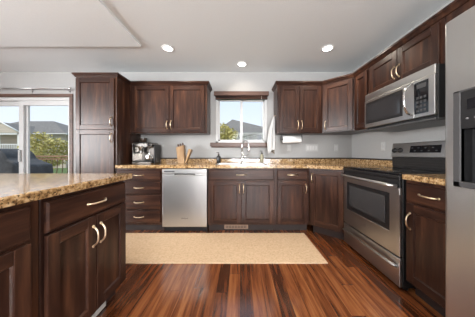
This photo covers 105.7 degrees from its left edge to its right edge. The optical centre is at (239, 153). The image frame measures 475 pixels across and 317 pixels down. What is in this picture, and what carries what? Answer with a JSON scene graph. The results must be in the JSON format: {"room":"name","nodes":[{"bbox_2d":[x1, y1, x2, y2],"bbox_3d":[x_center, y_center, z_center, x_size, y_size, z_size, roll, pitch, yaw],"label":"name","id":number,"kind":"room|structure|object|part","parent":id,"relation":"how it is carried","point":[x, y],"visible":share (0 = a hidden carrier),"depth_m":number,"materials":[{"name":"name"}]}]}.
{"room":"kitchen","nodes":[
{"label":"kitchen","id":0,"kind":"room"},
{"bbox_2d":[0,72,351,172],"bbox_3d":[-1.560,-0.150,3.105,6.880,2.440,0.150,0,0,0],"label":"wall","id":1,"kind":"structure","parent":0,"point":[200,146],"depth_m":3.03,"materials":[{"name":"grey paint"}]},
{"bbox_2d":[0,87,71,92],"bbox_3d":[-3.680,-1.055,2.975,1.840,0.080,0.110,0,0,0],"label":"curtain rod","id":2,"kind":"object","parent":1,"relation":"attached to","point":[69,88],"visible":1,"depth_m":2.93,"materials":[{"name":"silver metal"}]},
{"bbox_3d":[-3.680,-1.065,2.940,1.800,0.021,0.022,0,0,0],"label":"rod","id":3,"kind":"part","parent":2,"relation":"part of","materials":[{"name":"silver metal"}]},
{"bbox_2d":[0,94,72,172],"bbox_3d":[-3.640,0.034,3.082,1.670,2.072,0.136,0,0,0],"label":"door","id":4,"kind":"structure","parent":1,"relation":"in","point":[24,101],"depth_m":3.06,"materials":[{"name":"grey plastic"}]},
{"bbox_3d":[-4.020,0.073,3.115,0.740,1.934,0.030,0,0,0],"label":"panel","id":5,"kind":"part","parent":4,"relation":"part of","materials":[{"name":"clear glass"}]},
{"bbox_3d":[-3.728,0.040,3.046,0.025,0.200,0.036,0,0,0],"label":"handle","id":6,"kind":"part","parent":4,"relation":"part of","materials":[{"name":"grey plastic"}]},
{"bbox_3d":[-3.322,0.073,3.080,0.885,1.934,0.030,0,0,0],"label":"panel","id":7,"kind":"part","parent":4,"relation":"part of","materials":[{"name":"clear glass"}]},
{"bbox_2d":[130,85,210,134],"bbox_3d":[-1.081,-0.671,2.846,1.170,0.737,0.364,0,0,0],"label":"upper cabinet","id":8,"kind":"object","parent":1,"relation":"attached to","point":[154,109],"visible":1,"depth_m":2.71,"materials":[{"name":"brown wood"}]},
{"bbox_2d":[71,72,211,91],"bbox_3d":[-1.359,-1.060,2.717,1.791,0.051,0.621,0,0,0],"label":"trim","id":9,"kind":"structure","parent":8,"relation":"attached to","point":[76,74],"depth_m":2.69,"materials":[{"name":"brown wood"}]},
{"bbox_3d":[-1.343,-0.670,2.709,0.551,0.690,0.019,0,0,0],"label":"door","id":10,"kind":"part","parent":8,"relation":"part of","materials":[{"name":"brown wood"}]},
{"bbox_3d":[-0.798,-0.670,2.709,0.524,0.690,0.019,0,0,0],"label":"door","id":11,"kind":"part","parent":8,"relation":"part of","materials":[{"name":"brown wood"}]},
{"bbox_2d":[210,100,266,147],"bbox_3d":[0.007,-0.523,3.047,0.995,0.851,0.185,0,0,0],"label":"window","id":12,"kind":"structure","parent":1,"relation":"in","point":[219,143],"depth_m":3.03,"materials":[{"name":"grey plastic"}]},
{"bbox_3d":[-0.160,-0.562,3.076,0.410,0.701,0.022,0,0,0],"label":"sash","id":13,"kind":"part","parent":12,"relation":"part of","materials":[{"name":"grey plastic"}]},
{"bbox_3d":[0.007,-0.139,2.992,0.995,0.081,0.074,0,0,0],"label":"sill","id":14,"kind":"part","parent":12,"relation":"part of","materials":[{"name":"brown wood"}]},
{"bbox_2d":[214,91,268,128],"bbox_3d":[0.024,-0.720,2.992,0.910,0.620,0.064,0,0,0],"label":"window blind","id":15,"kind":"object","parent":12,"relation":"attached to","point":[219,95],"visible":1,"depth_m":2.97,"materials":[{"name":"brown wood"}]},
{"bbox_3d":[0.209,-0.562,3.103,0.408,0.701,0.022,0,0,0],"label":"sash","id":16,"kind":"part","parent":12,"relation":"part of","materials":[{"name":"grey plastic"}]},
{"bbox_2d":[161,158,391,165],"bbox_3d":[0.106,0.113,2.588,3.541,0.086,0.877,0,0,0],"label":"backsplash","id":17,"kind":"structure","parent":1,"relation":"attached to","point":[385,162],"depth_m":3.01,"materials":[{"name":"brown stone"}]},
{"bbox_2d":[274,85,321,134],"bbox_3d":[0.904,-0.671,2.846,0.679,0.737,0.364,0,0,0],"label":"upper cabinet","id":18,"kind":"object","parent":1,"relation":"attached to","point":[297,108],"visible":1,"depth_m":2.71,"materials":[{"name":"brown wood"}]},
{"bbox_3d":[0.746,-0.670,2.709,0.292,0.690,0.019,0,0,0],"label":"door","id":19,"kind":"part","parent":18,"relation":"part of","materials":[{"name":"brown wood"}]},
{"bbox_2d":[281,134,301,140],"bbox_3d":[0.820,-0.253,2.860,0.330,0.098,0.040,0,0,0],"label":"paper towel holder","id":20,"kind":"object","parent":18,"relation":"attached to","point":[281,134],"visible":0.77,"depth_m":2.84,"materials":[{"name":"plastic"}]},
{"bbox_2d":[282,136,301,142],"bbox_3d":[0.820,-0.222,2.859,0.280,0.112,0.114,0,0,0],"label":"paper towel roll","id":21,"kind":"object","parent":20,"relation":"hanging from","point":[286,139],"visible":0.98,"depth_m":2.81,"materials":[{"name":"white paper"}]},
{"bbox_3d":[1.057,-0.670,2.709,0.314,0.690,0.019,0,0,0],"label":"door","id":22,"kind":"part","parent":18,"relation":"part of","materials":[{"name":"brown wood"}]},
{"bbox_2d":[272,0,468,91],"bbox_3d":[1.375,-1.060,1.669,0.864,0.051,3.136,0,0,-21],"label":"trim","id":23,"kind":"structure","parent":18,"relation":"attached to","point":[455,4],"depth_m":1.78,"materials":[{"name":"brown wood"}]},
{"bbox_3d":[0.547,-0.595,2.840,0.032,0.020,0.020,0,0,0],"label":"towel hook","id":24,"kind":"object","parent":18,"relation":"attached to","visible":0},
{"bbox_2d":[267,116,275,153],"bbox_3d":[0.495,-0.294,2.841,0.138,0.595,0.151,0,0,0],"label":"hand towel","id":25,"kind":"object","parent":24,"relation":"hanging from","point":[271,140],"visible":1,"depth_m":2.80,"materials":[{"name":"fabric"}]},
{"bbox_2d":[306,144,317,150],"bbox_3d":[1.208,-0.101,3.025,0.185,0.101,0.010,0,0,0],"label":"switch plate","id":26,"kind":"object","parent":1,"relation":"attached to","point":[309,147],"visible":1,"depth_m":3.02,"materials":[{"name":"grey plastic"}]},
{"bbox_2d":[315,77,364,134],"bbox_3d":[1.559,-0.677,2.729,0.636,0.725,0.595,0,0,0],"label":"upper cabinet","id":27,"kind":"object","parent":1,"relation":"attached to","point":[337,97],"visible":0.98,"depth_m":2.57,"materials":[{"name":"brown wood"}]},
{"bbox_3d":[1.390,-0.670,2.568,0.380,0.690,0.019,0,0,43],"label":"door","id":28,"kind":"part","parent":27,"relation":"part of","materials":[{"name":"brown wood"}]},
{"bbox_2d":[0,0,449,71],"bbox_3d":[-1.560,-1.458,-0.235,7.180,0.224,6.830,0,0,0],"label":"ceiling","id":29,"kind":"structure","parent":0,"point":[204,35],"depth_m":2.04,"materials":[{"name":"paint"}]},
{"bbox_2d":[162,45,173,51],"bbox_3d":[-0.936,-1.365,2.340,0.156,0.008,0.156,0,0,0],"label":"recessed light","id":30,"kind":"object","parent":29,"relation":"in","point":[168,48],"visible":1,"depth_m":2.33,"materials":[{"name":"white paint"}]},
{"bbox_2d":[163,46,172,50],"bbox_3d":[-0.936,-1.362,2.340,0.114,0.001,0.114,0,0,0],"label":"diffuser","id":31,"kind":"object","parent":30,"relation":"attached to","point":[167,48],"depth_m":2.33,"materials":[{"name":"white"}]},
{"bbox_2d":[237,62,246,66],"bbox_3d":[0.030,-1.365,2.755,0.156,0.008,0.156,0,0,0],"label":"recessed light","id":32,"kind":"object","parent":29,"relation":"in","point":[241,64],"visible":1,"depth_m":2.75,"materials":[{"name":"white paint"}]},
{"bbox_2d":[321,45,333,51],"bbox_3d":[1.140,-1.365,2.340,0.156,0.008,0.156,0,0,0],"label":"recessed light","id":33,"kind":"object","parent":29,"relation":"in","point":[326,48],"visible":1,"depth_m":2.33,"materials":[{"name":"white paint"}]},
{"bbox_2d":[323,46,332,50],"bbox_3d":[1.140,-1.362,2.340,0.114,0.001,0.114,0,0,0],"label":"diffuser","id":34,"kind":"object","parent":33,"relation":"attached to","point":[326,48],"depth_m":2.33,"materials":[{"name":"white"}]},
{"bbox_2d":[96,225,443,316],"bbox_3d":[-1.560,1.130,-0.235,7.180,0.120,6.830,0,0,0],"label":"floor","id":35,"kind":"structure","parent":0,"point":[349,285],"depth_m":1.43,"materials":[{"name":"red wood"}]},
{"bbox_2d":[0,200,37,316],"bbox_3d":[-1.477,0.633,0.489,1.307,0.871,0.596,0,0,0],"label":"base cabinet","id":36,"kind":"object","parent":35,"relation":"on","point":[18,223],"visible":0.95,"depth_m":0.70,"materials":[{"name":"brown wood"}]},
{"bbox_3d":[-0.869,0.288,0.476,0.020,0.140,0.533,0,0,0],"label":"drawer","id":37,"kind":"part","parent":36,"relation":"part of","materials":[{"name":"brown wood"}]},
{"bbox_3d":[-0.870,0.657,0.611,0.019,0.575,0.264,0,0,0],"label":"door","id":38,"kind":"part","parent":36,"relation":"part of","materials":[{"name":"brown wood"}]},
{"bbox_2d":[0,173,131,208],"bbox_3d":[-1.551,0.176,0.781,1.418,0.040,1.262,0,0,0],"label":"countertop","id":39,"kind":"structure","parent":36,"relation":"on","point":[15,188],"depth_m":0.97,"materials":[{"name":"beige stone"}]},
{"bbox_2d":[38,180,125,316],"bbox_3d":[-1.477,0.633,1.083,1.307,0.871,0.583,0,0,0],"label":"base cabinet","id":40,"kind":"object","parent":35,"relation":"on","point":[82,233],"visible":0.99,"depth_m":0.98,"materials":[{"name":"brown wood"}]},
{"bbox_3d":[-0.870,0.657,0.942,0.019,0.575,0.273,0,0,0],"label":"door","id":41,"kind":"part","parent":40,"relation":"part of","materials":[{"name":"brown wood"}]},
{"bbox_3d":[-0.869,0.288,1.081,0.020,0.140,0.552,0,0,0],"label":"drawer","id":42,"kind":"part","parent":40,"relation":"part of","materials":[{"name":"brown wood"}]},
{"bbox_3d":[-0.843,0.485,1.053,0.039,0.133,0.017,0,0,0],"label":"handle","id":43,"kind":"part","parent":40,"relation":"part of","materials":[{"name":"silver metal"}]},
{"bbox_3d":[-0.843,0.288,1.081,0.039,0.018,0.147,0,0,0],"label":"handle","id":44,"kind":"part","parent":40,"relation":"part of","materials":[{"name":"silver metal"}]},
{"bbox_2d":[91,301,105,316],"bbox_3d":[-0.939,1.020,1.130,0.010,0.088,0.260,0,0,0],"label":"floor register","id":45,"kind":"object","parent":40,"relation":"attached to","point":[103,305],"visible":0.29,"depth_m":1.20,"materials":[{"name":"grey plastic"}]},
{"bbox_3d":[-0.843,0.485,1.109,0.039,0.133,0.017,0,0,0],"label":"handle","id":46,"kind":"part","parent":40,"relation":"part of","materials":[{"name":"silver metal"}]},
{"bbox_3d":[-0.870,0.657,1.220,0.019,0.575,0.273,0,0,0],"label":"door","id":47,"kind":"part","parent":40,"relation":"part of","materials":[{"name":"brown wood"}]},
{"bbox_2d":[75,77,140,172],"bbox_3d":[-1.945,0.015,2.706,0.554,2.109,0.644,0,0,0],"label":"pantry cabinet","id":48,"kind":"object","parent":35,"relation":"on","point":[104,140],"visible":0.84,"depth_m":2.43,"materials":[{"name":"brown wood"}]},
{"bbox_3d":[-1.956,0.314,2.429,0.517,1.263,0.019,0,0,0],"label":"door","id":49,"kind":"part","parent":48,"relation":"part of","materials":[{"name":"brown wood"}]},
{"bbox_3d":[-1.956,-0.670,2.429,0.517,0.689,0.019,0,0,0],"label":"door","id":50,"kind":"part","parent":48,"relation":"part of","materials":[{"name":"brown wood"}]},
{"bbox_2d":[117,168,164,229],"bbox_3d":[-1.359,0.633,2.704,0.613,0.871,0.642,0,0,0],"label":"base cabinet","id":51,"kind":"object","parent":35,"relation":"on","point":[143,192],"visible":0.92,"depth_m":2.42,"materials":[{"name":"brown wood"}]},
{"bbox_3d":[-1.359,0.291,2.429,0.575,0.135,0.020,0,0,0],"label":"drawer","id":52,"kind":"part","parent":51,"relation":"part of","materials":[{"name":"brown wood"}]},
{"bbox_3d":[-1.359,0.460,2.429,0.575,0.178,0.020,0,0,0],"label":"drawer","id":53,"kind":"part","parent":51,"relation":"part of","materials":[{"name":"brown wood"}]},
{"bbox_3d":[-1.359,0.655,2.429,0.575,0.188,0.020,0,0,0],"label":"drawer","id":54,"kind":"part","parent":51,"relation":"part of","materials":[{"name":"brown wood"}]},
{"bbox_3d":[-1.359,0.850,2.429,0.575,0.178,0.020,0,0,0],"label":"drawer","id":55,"kind":"part","parent":51,"relation":"part of","materials":[{"name":"brown wood"}]},
{"bbox_2d":[115,158,392,169],"bbox_3d":[0.106,0.133,2.587,3.541,0.126,0.881,0,0,0],"label":"countertop","id":56,"kind":"structure","parent":51,"relation":"on","point":[317,163],"depth_m":2.55,"materials":[{"name":"brown stone"}]},
{"bbox_2d":[132,138,160,163],"bbox_3d":[-1.440,-0.043,2.748,0.321,0.395,0.316,0,0,0],"label":"espresso machine","id":57,"kind":"object","parent":56,"relation":"on","point":[142,148],"visible":1,"depth_m":2.73,"materials":[{"name":"silver metal"}]},
{"bbox_2d":[145,155,152,160],"bbox_3d":[-1.378,0.065,2.715,0.098,0.085,0.080,0,0,-34],"label":"milk pitcher","id":58,"kind":"object","parent":57,"relation":"on","point":[147,158],"visible":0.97,"depth_m":2.68,"materials":[{"name":"silver metal"}]},
{"bbox_2d":[176,143,191,163],"bbox_3d":[-0.868,-0.006,2.820,0.234,0.321,0.100,0,0,0],"label":"knife block","id":59,"kind":"object","parent":56,"relation":"on","point":[182,158],"visible":0.99,"depth_m":2.77,"materials":[{"name":"brown wood"}]},
{"bbox_2d":[216,152,220,162],"bbox_3d":[-0.345,0.068,2.905,0.068,0.174,0.068,0,0,0],"label":"soap bottle","id":60,"kind":"object","parent":56,"relation":"on","point":[218,156],"visible":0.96,"depth_m":2.88,"materials":[{"name":"black plastic"}]},
{"bbox_2d":[215,163,267,164],"bbox_3d":[0.020,0.248,2.748,0.740,0.195,0.455,0,0,0],"label":"sink","id":61,"kind":"object","parent":56,"relation":"in","point":[217,163],"visible":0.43,"depth_m":2.52,"materials":[{"name":"white ceramic"}]},
{"bbox_2d":[260,153,263,162],"bbox_3d":[0.360,0.051,2.955,0.059,0.194,0.059,0,0,45],"label":"soap dispenser","id":62,"kind":"object","parent":61,"relation":"on","point":[261,155],"visible":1,"depth_m":2.94,"materials":[{"name":"beige plastic"}]},
{"bbox_2d":[240,140,249,162],"bbox_3d":[0.096,-0.034,2.918,0.186,0.366,0.084,0,0,36],"label":"kitchen faucet","id":63,"kind":"object","parent":56,"relation":"on","point":[242,156],"visible":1,"depth_m":2.93,"materials":[{"name":"silver metal"}]},
{"bbox_3d":[0.088,-0.108,2.900,0.162,0.216,0.024,0,0,41],"label":"spout","id":64,"kind":"part","parent":63,"relation":"part of","materials":[{"name":"silver metal"}]},
{"bbox_2d":[162,168,207,230],"bbox_3d":[-0.744,0.635,2.696,0.599,0.866,0.607,0,0,0],"label":"dishwasher","id":65,"kind":"object","parent":35,"relation":"on","point":[184,190],"visible":1,"depth_m":2.41,"materials":[{"name":"silver metal"}]},
{"bbox_3d":[-0.744,1.015,2.498,0.587,0.106,0.015,0,0,0],"label":"kick plate","id":66,"kind":"part","parent":65,"relation":"part of","materials":[{"name":"black plastic"}]},
{"bbox_2d":[126,233,327,263],"bbox_3d":[-0.383,1.065,2.075,2.475,0.008,0.660,0,0,0],"label":"runner rug","id":67,"kind":"object","parent":35,"relation":"on","point":[141,248],"visible":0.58,"depth_m":1.99,"materials":[{"name":"beige carpet"}]},
{"bbox_2d":[208,168,274,229],"bbox_3d":[0.019,0.633,2.704,0.909,0.871,0.642,0,0,0],"label":"base cabinet","id":68,"kind":"object","parent":35,"relation":"on","point":[236,196],"visible":0.99,"depth_m":2.43,"materials":[{"name":"brown wood"}]},
{"bbox_3d":[-0.198,0.657,2.429,0.430,0.575,0.019,0,0,0],"label":"door","id":69,"kind":"part","parent":68,"relation":"part of","materials":[{"name":"brown wood"}]},
{"bbox_2d":[224,225,247,228],"bbox_3d":[-0.052,1.018,2.503,0.330,0.060,0.008,0,0,0],"label":"floor register","id":70,"kind":"object","parent":68,"relation":"attached to","point":[225,226],"visible":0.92,"depth_m":2.50,"materials":[{"name":"beige metal"}]},
{"bbox_3d":[0.019,0.286,2.429,0.865,0.137,0.020,0,0,0],"label":"drawer","id":71,"kind":"part","parent":68,"relation":"part of","materials":[{"name":"brown wood"}]},
{"bbox_3d":[0.237,0.657,2.429,0.430,0.575,0.019,0,0,0],"label":"door","id":72,"kind":"part","parent":68,"relation":"part of","materials":[{"name":"brown wood"}]},
{"bbox_2d":[274,168,308,229],"bbox_3d":[0.704,0.633,2.704,0.456,0.871,0.642,0,0,0],"label":"base cabinet","id":73,"kind":"object","parent":35,"relation":"on","point":[291,184],"visible":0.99,"depth_m":2.43,"materials":[{"name":"brown wood"}]},
{"bbox_3d":[0.708,0.286,2.429,0.405,0.137,0.020,0,0,0],"label":"drawer","id":74,"kind":"part","parent":73,"relation":"part of","materials":[{"name":"brown wood"}]},
{"bbox_3d":[0.708,0.657,2.429,0.405,0.575,0.019,0,0,0],"label":"door","id":75,"kind":"part","parent":73,"relation":"part of","materials":[{"name":"brown wood"}]},
{"bbox_2d":[309,168,344,239],"bbox_3d":[1.405,0.633,2.587,0.940,0.871,0.876,0,0,0],"label":"base cabinet","id":76,"kind":"object","parent":35,"relation":"on","point":[326,186],"visible":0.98,"depth_m":2.28,"materials":[{"name":"brown wood"}]},
{"bbox_2d":[341,140,444,290],"bbox_3d":[1.517,0.476,1.762,0.712,1.185,0.760,0,0,0],"label":"stove","id":77,"kind":"object","parent":35,"relation":"on","point":[374,197],"visible":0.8,"depth_m":1.64,"materials":[{"name":"silver metal"}]},
{"bbox_3d":[1.197,0.252,1.762,0.072,0.033,0.727,0,0,0],"label":"handle","id":78,"kind":"part","parent":77,"relation":"part of","materials":[{"name":"silver metal"}]},
{"bbox_3d":[1.209,0.878,1.762,0.058,0.039,0.720,0,0,0],"label":"handle","id":79,"kind":"part","parent":77,"relation":"part of","materials":[{"name":"silver metal"}]},
{"bbox_3d":[1.242,0.502,1.762,0.022,0.600,0.748,0,0,0],"label":"oven door","id":80,"kind":"part","parent":77,"relation":"part of","materials":[{"name":"silver metal"}]},
{"bbox_3d":[1.242,0.925,1.762,0.022,0.220,0.748,0,0,0],"label":"drawer","id":81,"kind":"part","parent":77,"relation":"part of","materials":[{"name":"silver metal"}]},
{"bbox_2d":[343,167,444,178],"bbox_3d":[1.518,0.176,1.762,0.585,0.044,0.760,0,0,0],"label":"cooktop","id":82,"kind":"object","parent":77,"relation":"in","point":[376,172],"depth_m":1.64,"materials":[{"name":"black glass"}]},
{"bbox_2d":[405,180,444,316],"bbox_3d":[1.537,0.633,1.188,0.657,0.871,0.364,0,0,0],"label":"base cabinet","id":83,"kind":"object","parent":35,"relation":"on","point":[425,202],"visible":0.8,"depth_m":1.21,"materials":[{"name":"brown wood"}]},
{"bbox_3d":[1.228,0.495,1.316,0.039,0.133,0.017,0,0,0],"label":"handle","id":84,"kind":"part","parent":83,"relation":"part of","materials":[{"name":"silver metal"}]},
{"bbox_2d":[402,174,444,185],"bbox_3d":[1.556,0.133,1.189,0.642,0.126,0.370,0,0,0],"label":"countertop","id":85,"kind":"structure","parent":83,"relation":"on","point":[438,179],"depth_m":1.22,"materials":[{"name":"brown stone"}]},
{"bbox_3d":[1.254,0.286,1.186,0.020,0.137,0.330,0,0,0],"label":"drawer","id":86,"kind":"part","parent":83,"relation":"part of","materials":[{"name":"brown wood"}]},
{"bbox_3d":[1.228,0.286,1.186,0.039,0.018,0.142,0,0,0],"label":"handle","id":87,"kind":"part","parent":83,"relation":"part of","materials":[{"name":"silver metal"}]},
{"bbox_2d":[445,6,474,316],"bbox_3d":[1.464,0.174,0.548,0.802,1.788,0.901,0,0,0],"label":"refrigerator","id":88,"kind":"object","parent":35,"relation":"on","point":[460,31],"visible":1,"depth_m":0.93,"materials":[{"name":"grey metal"}]},
{"bbox_2d":[352,0,453,170],"bbox_3d":[1.955,-0.150,-0.235,0.150,2.440,6.830,0,0,0],"label":"wall","id":89,"kind":"structure","parent":0,"point":[367,144],"depth_m":2.28,"materials":[{"name":"grey paint"}]},
{"bbox_2d":[354,67,369,130],"bbox_3d":[1.701,-0.671,2.292,0.342,0.737,0.276,0,0,0],"label":"upper cabinet","id":90,"kind":"object","parent":89,"relation":"attached to","point":[362,80],"visible":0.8,"depth_m":2.30,"materials":[{"name":"brown wood"}]},
{"bbox_2d":[381,142,384,150],"bbox_3d":[1.875,-0.095,2.360,0.010,0.114,0.070,0,0,0],"label":"outlet plate","id":91,"kind":"object","parent":89,"relation":"attached to","point":[382,143],"visible":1,"depth_m":2.36,"materials":[{"name":"grey plastic"}]},
{"bbox_2d":[370,16,445,92],"bbox_3d":[1.683,-0.855,1.756,0.378,0.370,0.794,0,0,0],"label":"upper cabinet","id":92,"kind":"object","parent":89,"relation":"attached to","point":[426,49],"visible":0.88,"depth_m":1.61,"materials":[{"name":"brown wood"}]},
{"bbox_3d":[1.540,-0.854,1.940,0.019,0.323,0.365,0,0,0],"label":"door","id":93,"kind":"part","parent":92,"relation":"part of","materials":[{"name":"brown wood"}]},
{"bbox_2d":[365,64,444,131],"bbox_3d":[1.631,-0.468,1.737,0.478,0.425,0.762,0,0,0],"label":"microwave","id":94,"kind":"object","parent":92,"relation":"attached to","point":[414,101],"visible":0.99,"depth_m":1.57,"materials":[{"name":"silver metal"}]},
{"bbox_3d":[1.482,-0.451,1.818,0.029,0.308,0.600,0,0,0],"label":"door","id":95,"kind":"part","parent":94,"relation":"part of","materials":[{"name":"silver metal"}]},
{"bbox_3d":[1.432,-0.460,1.540,0.080,0.282,0.026,0,0,0],"label":"handle","id":96,"kind":"part","parent":94,"relation":"part of","materials":[{"name":"silver metal"}]},
{"bbox_3d":[1.481,-0.451,1.435,0.030,0.308,0.159,0,0,0],"label":"control panel","id":97,"kind":"part","parent":94,"relation":"part of","materials":[{"name":"silver metal"}]},
{"bbox_3d":[1.540,-0.854,1.571,0.019,0.323,0.365,0,0,0],"label":"door","id":98,"kind":"part","parent":92,"relation":"part of","materials":[{"name":"brown wood"}]},
{"bbox_2d":[446,0,474,23],"bbox_3d":[1.683,-0.909,0.712,0.378,0.262,1.289,0,0,0],"label":"upper cabinet","id":99,"kind":"object","parent":89,"relation":"attached to","point":[470,3],"visible":0.24,"depth_m":1.26,"materials":[{"name":"brown wood"}]},
{"label":"outside","id":100,"kind":"structure","parent":0,"visible":0},
{"bbox_2d":[53,168,67,172],"bbox_3d":[-15.000,1.870,61.600,150.000,0.200,116.800,0,0,0],"label":"lawn","id":101,"kind":"structure","parent":100,"point":[59,170],"depth_m":18.74,"materials":[{"name":"green plant"}]},
{"bbox_2d":[0,121,67,167],"bbox_3d":[-27.645,-1.405,24.780,13.810,6.350,9.440,0,0,0],"label":"house","id":102,"kind":"structure","parent":101,"relation":"on","point":[9,132],"depth_m":22.00,"materials":[{"name":"beige"}]},
{"bbox_3d":[-27.344,-2.958,20.150,5.574,1.384,0.180,0,0,0],"label":"rake trim","id":103,"kind":"part","parent":102,"relation":"part of","materials":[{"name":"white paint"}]},
{"bbox_2d":[15,131,67,168],"bbox_3d":[-10.425,0.291,9.604,2.160,2.964,2.266,0,0,0],"label":"tree","id":104,"kind":"object","parent":101,"relation":"on","point":[44,148],"visible":0.67,"depth_m":9.38,"materials":[{"name":"green plant"}]},
{"bbox_2d":[220,122,237,139],"bbox_3d":[-0.699,0.176,8.199,1.222,3.194,1.277,0,0,0],"label":"tree","id":105,"kind":"object","parent":101,"relation":"on","point":[227,134],"visible":0.39,"depth_m":7.97,"materials":[{"name":"green plant"}]},
{"bbox_2d":[220,119,262,139],"bbox_3d":[1.305,-1.480,24.970,9.310,6.500,7.060,0,0,0],"label":"house","id":106,"kind":"structure","parent":101,"relation":"on","point":[250,131],"depth_m":22.10,"materials":[{"name":"grey"}]},
{"bbox_3d":[-4.550,1.435,4.140,3.900,0.670,1.880,0,0,0],"label":"deck","id":107,"kind":"object","parent":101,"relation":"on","visible":0},
{"bbox_2d":[0,149,52,172],"bbox_3d":[-5.237,0.494,4.050,1.627,1.208,0.600,0,0,0],"label":"covered grill","id":108,"kind":"object","parent":107,"relation":"on","point":[9,163],"visible":0.21,"depth_m":3.89,"materials":[{"name":"fabric"}]},
{"bbox_2d":[36,156,67,172],"bbox_3d":[-4.550,0.579,4.975,3.900,1.039,0.110,0,0,0],"label":"deck railing","id":109,"kind":"object","parent":107,"relation":"on","point":[46,159],"visible":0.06,"depth_m":4.96,"materials":[{"name":"brown wood"}]}
]}

